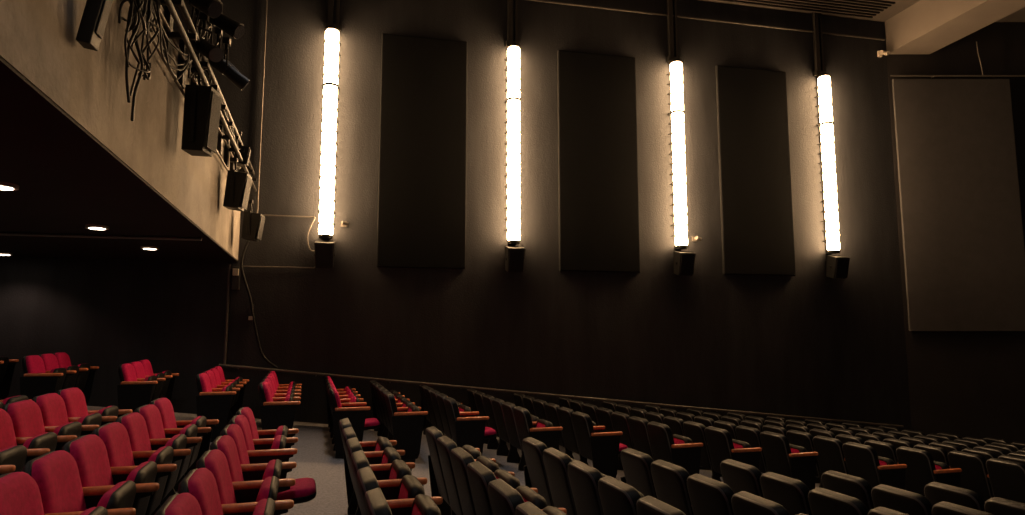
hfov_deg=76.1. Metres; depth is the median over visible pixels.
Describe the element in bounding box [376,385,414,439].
seat
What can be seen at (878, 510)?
seat
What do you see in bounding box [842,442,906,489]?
seat
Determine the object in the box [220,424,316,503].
seat
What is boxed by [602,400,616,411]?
seat
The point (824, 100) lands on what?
light fixture
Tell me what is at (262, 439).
seat
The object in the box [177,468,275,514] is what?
seat
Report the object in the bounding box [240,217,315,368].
hanging cable
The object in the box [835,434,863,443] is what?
seat
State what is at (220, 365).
handrail
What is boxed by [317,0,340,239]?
light fixture
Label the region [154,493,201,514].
seat
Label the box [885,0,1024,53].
ceiling soffit
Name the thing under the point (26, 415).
seat
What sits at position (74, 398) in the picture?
seat
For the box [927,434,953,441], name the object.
seat
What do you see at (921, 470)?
seat
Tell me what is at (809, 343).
wall
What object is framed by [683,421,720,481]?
seat
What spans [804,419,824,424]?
seat
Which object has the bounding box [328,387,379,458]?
seat
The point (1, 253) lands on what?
recessed light
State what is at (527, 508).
seat
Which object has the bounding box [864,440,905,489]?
seat
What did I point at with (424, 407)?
seat
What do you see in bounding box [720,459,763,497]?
seat
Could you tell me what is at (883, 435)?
seat
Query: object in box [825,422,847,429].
seat
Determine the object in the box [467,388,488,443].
seat
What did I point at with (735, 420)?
seat
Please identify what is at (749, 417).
seat
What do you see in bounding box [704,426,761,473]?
seat
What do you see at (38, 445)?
seat
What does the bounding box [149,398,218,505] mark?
seat
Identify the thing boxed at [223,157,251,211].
loudspeaker
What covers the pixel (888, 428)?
seat
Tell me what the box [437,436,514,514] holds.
seat
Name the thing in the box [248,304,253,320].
switch box
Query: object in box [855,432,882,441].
seat
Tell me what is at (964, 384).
wall
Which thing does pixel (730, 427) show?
seat
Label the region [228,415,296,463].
seat
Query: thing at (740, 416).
seat
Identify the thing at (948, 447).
seat
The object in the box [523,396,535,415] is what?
seat
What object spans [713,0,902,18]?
ceiling vent grille
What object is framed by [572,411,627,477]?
seat
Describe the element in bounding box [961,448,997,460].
seat
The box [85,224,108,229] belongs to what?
recessed light
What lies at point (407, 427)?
seat
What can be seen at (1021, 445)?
seat
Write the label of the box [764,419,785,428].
seat
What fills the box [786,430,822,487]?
seat
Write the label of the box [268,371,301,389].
seat
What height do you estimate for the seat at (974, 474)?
0.917 m
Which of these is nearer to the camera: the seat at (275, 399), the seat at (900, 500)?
the seat at (900, 500)
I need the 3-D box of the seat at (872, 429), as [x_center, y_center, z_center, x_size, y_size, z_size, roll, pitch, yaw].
[7.147,3.703,12.518,0.549,0.917,0.564,2,-7,-17]
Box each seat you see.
[0,356,18,399]
[0,395,31,404]
[0,408,57,463]
[0,445,26,474]
[0,472,107,514]
[2,400,81,450]
[20,355,66,398]
[22,450,135,514]
[32,393,101,435]
[39,354,78,388]
[53,352,98,404]
[56,387,132,425]
[62,435,158,514]
[92,422,176,514]
[115,412,190,500]
[117,363,157,412]
[130,361,165,400]
[134,404,201,514]
[139,360,178,401]
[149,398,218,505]
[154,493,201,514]
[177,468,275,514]
[195,373,235,441]
[196,449,293,514]
[202,370,239,409]
[207,368,243,407]
[209,435,294,502]
[213,366,248,424]
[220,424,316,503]
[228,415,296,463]
[235,407,298,478]
[258,381,300,429]
[261,378,300,401]
[264,376,300,396]
[266,373,300,392]
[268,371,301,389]
[324,376,357,431]
[325,378,360,437]
[326,381,363,443]
[327,384,366,450]
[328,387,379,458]
[339,418,404,514]
[342,427,414,510]
[346,437,426,514]
[351,450,442,514]
[356,466,440,514]
[364,488,391,514]
[370,380,404,435]
[373,382,409,437]
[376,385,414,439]
[380,388,420,447]
[384,392,427,462]
[419,384,437,434]
[424,387,444,435]
[425,426,495,514]
[430,390,461,439]
[437,393,478,444]
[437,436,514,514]
[444,397,496,453]
[450,447,537,514]
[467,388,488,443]
[467,461,566,514]
[474,391,498,449]
[483,394,508,455]
[488,479,566,514]
[492,398,520,462]
[502,402,538,469]
[513,392,524,407]
[513,406,562,450]
[515,501,546,514]
[522,437,574,506]
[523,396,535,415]
[533,399,559,450]
[543,447,606,514]
[545,403,573,458]
[558,397,570,408]
[558,407,604,464]
[567,460,643,514]
[570,400,583,412]
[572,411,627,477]
[582,403,600,432]
[596,407,622,469]
[598,476,641,514]
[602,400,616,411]
[611,411,634,449]
[616,404,630,416]
[621,448,656,498]
[628,416,654,460]
[630,407,646,418]
[636,496,685,514]
[645,404,660,412]
[646,411,664,423]
[647,421,702,475]
[650,460,693,514]
[660,408,676,416]
[663,416,684,435]
[676,412,708,469]
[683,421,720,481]
[686,408,703,416]
[687,474,733,514]
[694,416,721,476]
[703,412,721,420]
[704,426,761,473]
[714,420,736,439]
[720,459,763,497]
[721,415,740,426]
[727,412,745,420]
[731,491,789,514]
[735,425,767,472]
[741,420,762,431]
[745,415,764,425]
[760,431,817,489]
[760,472,811,514]
[762,424,786,435]
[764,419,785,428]
[766,415,785,423]
[785,419,806,426]
[786,424,819,482]
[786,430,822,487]
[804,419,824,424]
[807,423,829,430]
[808,487,868,514]
[809,428,835,437]
[813,435,848,475]
[821,470,873,510]
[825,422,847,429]
[830,428,854,435]
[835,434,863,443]
[842,422,863,427]
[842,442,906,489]
[848,427,872,434]
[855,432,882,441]
[864,426,887,432]
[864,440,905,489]
[868,507,907,514]
[871,484,932,514]
[873,431,898,439]
[879,425,900,431]
[883,438,913,448]
[888,430,913,438]
[896,446,961,496]
[899,436,928,445]
[901,429,925,436]
[913,444,949,466]
[914,435,941,443]
[924,482,984,511]
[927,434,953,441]
[929,442,960,452]
[931,501,992,514]
[937,432,961,439]
[942,440,972,450]
[947,450,993,501]
[954,438,982,447]
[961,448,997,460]
[963,437,990,445]
[973,446,1006,457]
[983,437,1008,442]
[984,444,1015,454]
[984,497,1024,514]
[986,458,1024,502]
[991,441,1020,451]
[998,455,1024,464]
[1008,452,1024,457]
[1011,442,1024,448]
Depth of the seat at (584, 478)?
4.73 m
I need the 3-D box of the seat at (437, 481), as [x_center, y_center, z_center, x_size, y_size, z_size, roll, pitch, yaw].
[-0.495,2.007,5.924,0.549,0.917,0.618,2,-7,-17]
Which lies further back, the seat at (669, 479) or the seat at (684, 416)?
the seat at (684, 416)
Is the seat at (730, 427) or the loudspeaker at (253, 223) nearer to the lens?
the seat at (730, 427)
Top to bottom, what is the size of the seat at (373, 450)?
0.917 m
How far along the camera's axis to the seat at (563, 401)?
11.77 m
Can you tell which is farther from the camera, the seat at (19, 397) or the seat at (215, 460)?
the seat at (19, 397)
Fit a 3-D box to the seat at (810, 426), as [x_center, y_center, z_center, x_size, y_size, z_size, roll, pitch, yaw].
[5.651,3.430,11.657,0.549,0.917,0.564,2,-7,-17]
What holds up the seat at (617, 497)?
on the floor
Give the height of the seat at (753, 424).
0.917 m
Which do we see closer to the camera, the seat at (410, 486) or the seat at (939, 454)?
the seat at (410, 486)
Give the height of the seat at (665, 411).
0.917 m
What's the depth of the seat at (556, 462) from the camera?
5.23 m
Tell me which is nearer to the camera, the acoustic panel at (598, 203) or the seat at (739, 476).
the seat at (739, 476)
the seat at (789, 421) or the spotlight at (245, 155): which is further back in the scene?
the seat at (789, 421)
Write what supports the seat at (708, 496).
on the floor
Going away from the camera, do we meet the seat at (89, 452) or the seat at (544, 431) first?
the seat at (89, 452)
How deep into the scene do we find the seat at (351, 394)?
9.81 m
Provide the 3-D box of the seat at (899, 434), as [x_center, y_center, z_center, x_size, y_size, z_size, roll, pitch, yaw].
[7.312,3.649,11.996,0.549,0.917,0.564,2,-7,-17]
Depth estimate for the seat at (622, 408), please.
11.41 m
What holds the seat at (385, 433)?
on the floor
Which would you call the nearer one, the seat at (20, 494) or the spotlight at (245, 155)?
the seat at (20, 494)
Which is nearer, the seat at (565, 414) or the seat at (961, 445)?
the seat at (565, 414)
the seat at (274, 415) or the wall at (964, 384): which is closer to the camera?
the seat at (274, 415)
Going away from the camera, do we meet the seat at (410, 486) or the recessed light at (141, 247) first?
the seat at (410, 486)
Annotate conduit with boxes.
[0,232,201,240]
[223,264,230,363]
[240,0,314,268]
[527,0,884,40]
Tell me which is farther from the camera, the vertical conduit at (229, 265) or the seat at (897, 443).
the vertical conduit at (229, 265)
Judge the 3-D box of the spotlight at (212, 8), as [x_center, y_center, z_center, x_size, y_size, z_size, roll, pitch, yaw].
[-2.898,-2.455,6.024,0.512,0.570,0.202,-1,-7,12]
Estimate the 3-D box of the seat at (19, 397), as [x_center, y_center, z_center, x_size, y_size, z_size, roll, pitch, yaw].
[-4.856,1.592,6.175,0.543,0.912,0.618,2,-7,-17]
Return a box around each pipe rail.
[128,0,256,191]
[890,42,1024,77]
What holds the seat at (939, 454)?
on the floor
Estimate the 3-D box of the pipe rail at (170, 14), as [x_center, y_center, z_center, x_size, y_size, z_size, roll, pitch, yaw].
[-1.896,-2.458,2.110,0.273,0.675,20.418,2,-7,-16]
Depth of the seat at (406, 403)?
9.48 m
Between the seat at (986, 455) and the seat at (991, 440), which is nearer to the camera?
the seat at (986, 455)
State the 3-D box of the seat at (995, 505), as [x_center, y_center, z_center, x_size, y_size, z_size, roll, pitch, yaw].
[4.176,2.382,5.131,0.549,0.917,0.564,2,-7,-17]
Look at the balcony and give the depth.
5.38 m
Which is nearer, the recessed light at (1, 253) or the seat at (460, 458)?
the seat at (460, 458)
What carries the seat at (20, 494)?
on the floor
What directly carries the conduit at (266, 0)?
attached to the wall at (809, 343)
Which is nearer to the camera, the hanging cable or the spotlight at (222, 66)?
the spotlight at (222, 66)
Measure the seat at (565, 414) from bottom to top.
0.917 m
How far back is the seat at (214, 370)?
10.06 m
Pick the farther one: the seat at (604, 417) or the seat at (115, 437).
the seat at (604, 417)
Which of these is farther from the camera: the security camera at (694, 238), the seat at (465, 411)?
the security camera at (694, 238)
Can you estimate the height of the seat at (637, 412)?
0.917 m
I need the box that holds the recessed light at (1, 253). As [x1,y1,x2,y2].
[0,252,12,255]
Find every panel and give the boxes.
[376,33,466,268]
[557,50,639,272]
[715,65,795,275]
[892,79,1024,330]
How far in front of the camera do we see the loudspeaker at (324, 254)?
11.53 m
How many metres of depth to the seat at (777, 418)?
12.63 m
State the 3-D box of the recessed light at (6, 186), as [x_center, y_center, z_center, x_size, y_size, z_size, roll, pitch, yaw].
[-4.301,-0.600,5.512,0.240,0.034,0.240,1,-7,-12]
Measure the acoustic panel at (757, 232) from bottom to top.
4.510 m
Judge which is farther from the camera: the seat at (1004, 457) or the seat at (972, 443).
the seat at (972, 443)
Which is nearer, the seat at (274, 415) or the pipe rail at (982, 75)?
the seat at (274, 415)
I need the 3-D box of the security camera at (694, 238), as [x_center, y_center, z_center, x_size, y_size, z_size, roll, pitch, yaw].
[3.788,-0.387,13.466,0.136,0.108,0.191,4,-7,-29]
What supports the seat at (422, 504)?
on the floor
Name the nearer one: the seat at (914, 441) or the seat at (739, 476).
the seat at (739, 476)
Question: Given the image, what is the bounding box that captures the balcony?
[0,0,240,261]
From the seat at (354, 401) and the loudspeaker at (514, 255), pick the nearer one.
the seat at (354, 401)
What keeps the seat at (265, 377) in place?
on the floor
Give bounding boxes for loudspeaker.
[181,67,221,156]
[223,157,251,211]
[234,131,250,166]
[241,200,264,241]
[314,241,334,268]
[505,246,525,271]
[674,251,695,275]
[825,255,849,278]
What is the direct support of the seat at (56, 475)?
on the floor
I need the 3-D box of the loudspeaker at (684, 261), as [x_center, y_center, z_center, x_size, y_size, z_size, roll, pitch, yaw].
[3.437,0.116,13.178,0.360,0.509,0.456,1,-7,-12]
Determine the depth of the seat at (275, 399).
9.10 m
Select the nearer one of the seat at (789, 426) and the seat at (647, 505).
the seat at (647, 505)
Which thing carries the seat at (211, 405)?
on the floor
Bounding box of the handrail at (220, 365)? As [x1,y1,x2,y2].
[219,364,903,427]
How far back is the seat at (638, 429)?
9.15 m
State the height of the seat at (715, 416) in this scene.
0.917 m
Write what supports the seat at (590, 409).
on the floor
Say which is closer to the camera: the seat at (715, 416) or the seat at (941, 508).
the seat at (941, 508)
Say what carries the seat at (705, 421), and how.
on the floor
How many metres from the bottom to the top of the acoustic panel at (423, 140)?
4.510 m
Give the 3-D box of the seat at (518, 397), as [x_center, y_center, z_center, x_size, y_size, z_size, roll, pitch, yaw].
[0.331,2.886,11.708,0.549,0.917,0.618,2,-7,-17]
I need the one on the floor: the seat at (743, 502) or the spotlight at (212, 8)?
the seat at (743, 502)
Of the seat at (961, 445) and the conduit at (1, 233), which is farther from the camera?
the seat at (961, 445)
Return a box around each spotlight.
[184,0,221,17]
[191,12,222,61]
[192,0,244,38]
[208,37,249,89]
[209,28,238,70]
[877,50,889,56]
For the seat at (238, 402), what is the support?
on the floor
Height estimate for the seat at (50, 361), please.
0.912 m
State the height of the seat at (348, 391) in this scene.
0.912 m
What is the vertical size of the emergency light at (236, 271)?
0.400 m
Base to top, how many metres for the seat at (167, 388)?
0.912 m
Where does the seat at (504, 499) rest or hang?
on the floor
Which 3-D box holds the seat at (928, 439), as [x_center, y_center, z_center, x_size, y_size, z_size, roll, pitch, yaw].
[7.477,3.594,11.474,0.549,0.917,0.564,2,-7,-17]
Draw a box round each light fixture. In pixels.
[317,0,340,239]
[504,0,521,244]
[666,0,687,249]
[811,12,839,253]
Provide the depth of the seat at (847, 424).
13.01 m
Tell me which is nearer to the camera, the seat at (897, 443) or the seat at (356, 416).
the seat at (356, 416)
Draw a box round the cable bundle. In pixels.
[118,0,240,149]
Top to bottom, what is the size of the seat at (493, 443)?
0.917 m
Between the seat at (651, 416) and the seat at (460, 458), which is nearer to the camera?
the seat at (460, 458)
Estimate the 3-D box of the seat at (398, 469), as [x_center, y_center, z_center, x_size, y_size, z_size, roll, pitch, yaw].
[-0.946,1.808,4.816,0.549,0.917,0.564,2,-7,-17]
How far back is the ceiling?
14.73 m
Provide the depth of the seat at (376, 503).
3.17 m
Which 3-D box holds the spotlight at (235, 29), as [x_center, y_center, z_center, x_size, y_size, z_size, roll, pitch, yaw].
[-3.062,-2.568,6.827,0.543,0.598,0.211,-1,-7,6]
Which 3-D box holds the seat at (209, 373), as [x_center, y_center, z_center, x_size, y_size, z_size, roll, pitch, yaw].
[-4.282,2.125,9.626,0.543,0.912,0.564,2,-7,-17]
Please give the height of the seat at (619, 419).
0.917 m
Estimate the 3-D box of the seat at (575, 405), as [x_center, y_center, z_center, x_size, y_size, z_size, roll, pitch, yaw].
[1.334,2.938,11.330,0.549,0.917,0.564,2,-7,-17]
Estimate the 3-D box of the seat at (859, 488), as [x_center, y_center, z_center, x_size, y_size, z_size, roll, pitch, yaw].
[3.103,2.353,5.728,0.549,0.917,0.618,2,-7,-17]
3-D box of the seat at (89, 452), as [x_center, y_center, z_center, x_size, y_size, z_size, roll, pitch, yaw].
[-2.374,1.539,3.915,0.543,0.912,0.564,2,-7,-17]
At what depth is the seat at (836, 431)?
11.09 m
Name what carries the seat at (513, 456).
on the floor
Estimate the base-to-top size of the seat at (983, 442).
0.917 m
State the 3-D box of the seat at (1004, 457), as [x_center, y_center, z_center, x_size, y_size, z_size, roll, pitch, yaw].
[7.306,3.267,9.217,0.549,0.917,0.564,2,-7,-17]
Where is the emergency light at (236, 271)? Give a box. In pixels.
[231,266,240,289]
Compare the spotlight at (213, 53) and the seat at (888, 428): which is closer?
the spotlight at (213, 53)
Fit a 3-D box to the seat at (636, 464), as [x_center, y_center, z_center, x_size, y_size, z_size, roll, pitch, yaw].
[1.304,2.180,5.826,0.549,0.917,0.618,2,-7,-17]
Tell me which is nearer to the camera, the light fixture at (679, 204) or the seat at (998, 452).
the seat at (998, 452)
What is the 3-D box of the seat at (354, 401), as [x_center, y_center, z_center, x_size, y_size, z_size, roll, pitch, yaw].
[-2.408,2.295,9.454,0.543,0.912,0.564,2,-7,-17]
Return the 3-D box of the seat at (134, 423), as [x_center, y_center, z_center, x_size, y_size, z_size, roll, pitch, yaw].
[-2.704,1.648,4.959,0.543,0.912,0.564,2,-7,-17]
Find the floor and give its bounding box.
[3,399,819,514]
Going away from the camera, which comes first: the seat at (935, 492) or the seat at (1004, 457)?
the seat at (935, 492)
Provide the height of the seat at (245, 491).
0.912 m
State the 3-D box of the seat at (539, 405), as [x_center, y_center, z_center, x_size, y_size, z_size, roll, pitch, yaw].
[0.668,2.774,10.638,0.549,0.917,0.564,2,-7,-17]
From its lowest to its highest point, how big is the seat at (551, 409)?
0.917 m
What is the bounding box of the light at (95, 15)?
[76,0,112,50]
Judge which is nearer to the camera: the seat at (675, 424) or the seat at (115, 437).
the seat at (115, 437)
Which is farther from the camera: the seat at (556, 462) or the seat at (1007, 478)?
the seat at (1007, 478)
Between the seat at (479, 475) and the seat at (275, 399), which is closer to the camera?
the seat at (479, 475)
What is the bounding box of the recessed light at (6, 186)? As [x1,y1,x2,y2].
[0,182,18,190]
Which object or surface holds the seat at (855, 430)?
on the floor
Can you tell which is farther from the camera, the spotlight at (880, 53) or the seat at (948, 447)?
the spotlight at (880, 53)
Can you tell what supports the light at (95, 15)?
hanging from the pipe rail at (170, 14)
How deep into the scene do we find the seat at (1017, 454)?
9.98 m
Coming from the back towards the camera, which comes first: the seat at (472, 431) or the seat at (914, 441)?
the seat at (914, 441)
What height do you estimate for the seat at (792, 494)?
0.917 m
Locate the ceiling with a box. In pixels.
[699,0,1024,21]
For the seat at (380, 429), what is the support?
on the floor
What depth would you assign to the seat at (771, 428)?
10.21 m
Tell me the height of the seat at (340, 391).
0.912 m
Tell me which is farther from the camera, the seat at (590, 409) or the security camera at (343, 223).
the security camera at (343, 223)
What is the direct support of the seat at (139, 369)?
on the floor
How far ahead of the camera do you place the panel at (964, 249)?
14.62 m
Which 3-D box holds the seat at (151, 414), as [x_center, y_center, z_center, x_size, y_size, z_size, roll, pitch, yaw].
[-2.869,1.702,5.481,0.543,0.912,0.564,2,-7,-17]
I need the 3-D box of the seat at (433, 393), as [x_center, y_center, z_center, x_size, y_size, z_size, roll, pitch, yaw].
[-0.993,2.556,10.299,0.549,0.917,0.564,2,-7,-17]
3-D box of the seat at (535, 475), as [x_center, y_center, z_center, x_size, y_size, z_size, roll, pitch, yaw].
[0.405,2.094,5.875,0.549,0.917,0.618,2,-7,-17]
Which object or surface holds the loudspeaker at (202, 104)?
hanging from the pipe rail at (170, 14)
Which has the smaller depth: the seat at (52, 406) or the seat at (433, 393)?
the seat at (52, 406)
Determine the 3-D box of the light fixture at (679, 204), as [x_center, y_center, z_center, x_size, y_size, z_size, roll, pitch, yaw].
[3.421,-2.887,13.595,0.310,5.470,0.306,1,-7,-12]
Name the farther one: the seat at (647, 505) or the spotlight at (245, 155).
the spotlight at (245, 155)
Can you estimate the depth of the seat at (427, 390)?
10.70 m
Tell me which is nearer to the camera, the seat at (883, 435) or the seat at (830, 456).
the seat at (830, 456)
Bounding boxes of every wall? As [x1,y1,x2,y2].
[0,0,911,430]
[884,22,1024,443]
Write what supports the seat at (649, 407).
on the floor
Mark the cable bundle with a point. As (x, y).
(134, 22)
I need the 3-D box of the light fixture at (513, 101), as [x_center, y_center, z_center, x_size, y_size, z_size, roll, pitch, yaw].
[0.021,-2.971,12.858,0.310,5.470,0.306,1,-7,-12]
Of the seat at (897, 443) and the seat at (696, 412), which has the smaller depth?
the seat at (897, 443)
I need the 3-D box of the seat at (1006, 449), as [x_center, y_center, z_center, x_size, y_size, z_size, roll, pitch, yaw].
[8.473,3.649,11.122,0.549,0.917,0.564,2,-7,-17]
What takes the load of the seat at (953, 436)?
on the floor
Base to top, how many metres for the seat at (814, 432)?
0.917 m
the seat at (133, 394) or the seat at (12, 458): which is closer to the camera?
the seat at (12, 458)
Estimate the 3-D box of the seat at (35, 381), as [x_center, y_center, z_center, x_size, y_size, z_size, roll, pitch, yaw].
[-6.529,1.829,9.164,0.543,0.912,0.570,2,-7,-17]
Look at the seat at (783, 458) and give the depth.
8.86 m
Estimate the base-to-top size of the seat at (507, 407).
0.917 m
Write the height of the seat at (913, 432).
0.917 m
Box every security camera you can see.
[341,221,348,226]
[692,236,701,240]
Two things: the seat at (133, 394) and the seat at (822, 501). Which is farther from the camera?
the seat at (133, 394)
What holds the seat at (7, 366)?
on the floor
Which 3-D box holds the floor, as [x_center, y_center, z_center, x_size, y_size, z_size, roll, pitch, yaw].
[6.745,2.448,-0.706,31.000,3.555,28.300,1,-7,-12]
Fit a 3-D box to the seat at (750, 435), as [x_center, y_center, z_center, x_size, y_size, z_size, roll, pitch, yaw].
[3.655,2.939,9.582,0.549,0.917,0.564,2,-7,-17]
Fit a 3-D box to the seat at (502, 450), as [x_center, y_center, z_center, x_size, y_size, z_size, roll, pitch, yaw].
[-0.162,2.665,10.468,0.549,0.917,0.564,2,-7,-17]
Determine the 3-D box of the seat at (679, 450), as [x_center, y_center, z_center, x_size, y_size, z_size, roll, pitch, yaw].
[2.159,2.665,8.717,0.549,0.917,0.570,2,-7,-17]
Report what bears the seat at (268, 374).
on the floor
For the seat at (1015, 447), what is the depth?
11.74 m
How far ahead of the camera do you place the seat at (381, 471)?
5.18 m
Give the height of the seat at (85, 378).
0.912 m
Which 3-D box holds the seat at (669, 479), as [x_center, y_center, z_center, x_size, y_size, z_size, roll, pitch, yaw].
[1.477,2.123,5.278,0.549,0.917,0.564,2,-7,-17]
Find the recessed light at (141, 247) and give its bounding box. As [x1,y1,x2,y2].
[140,246,158,249]
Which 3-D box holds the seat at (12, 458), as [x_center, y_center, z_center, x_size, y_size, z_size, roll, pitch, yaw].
[-3.260,1.457,3.986,0.543,0.912,0.564,2,-7,-17]
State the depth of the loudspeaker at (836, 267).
13.77 m

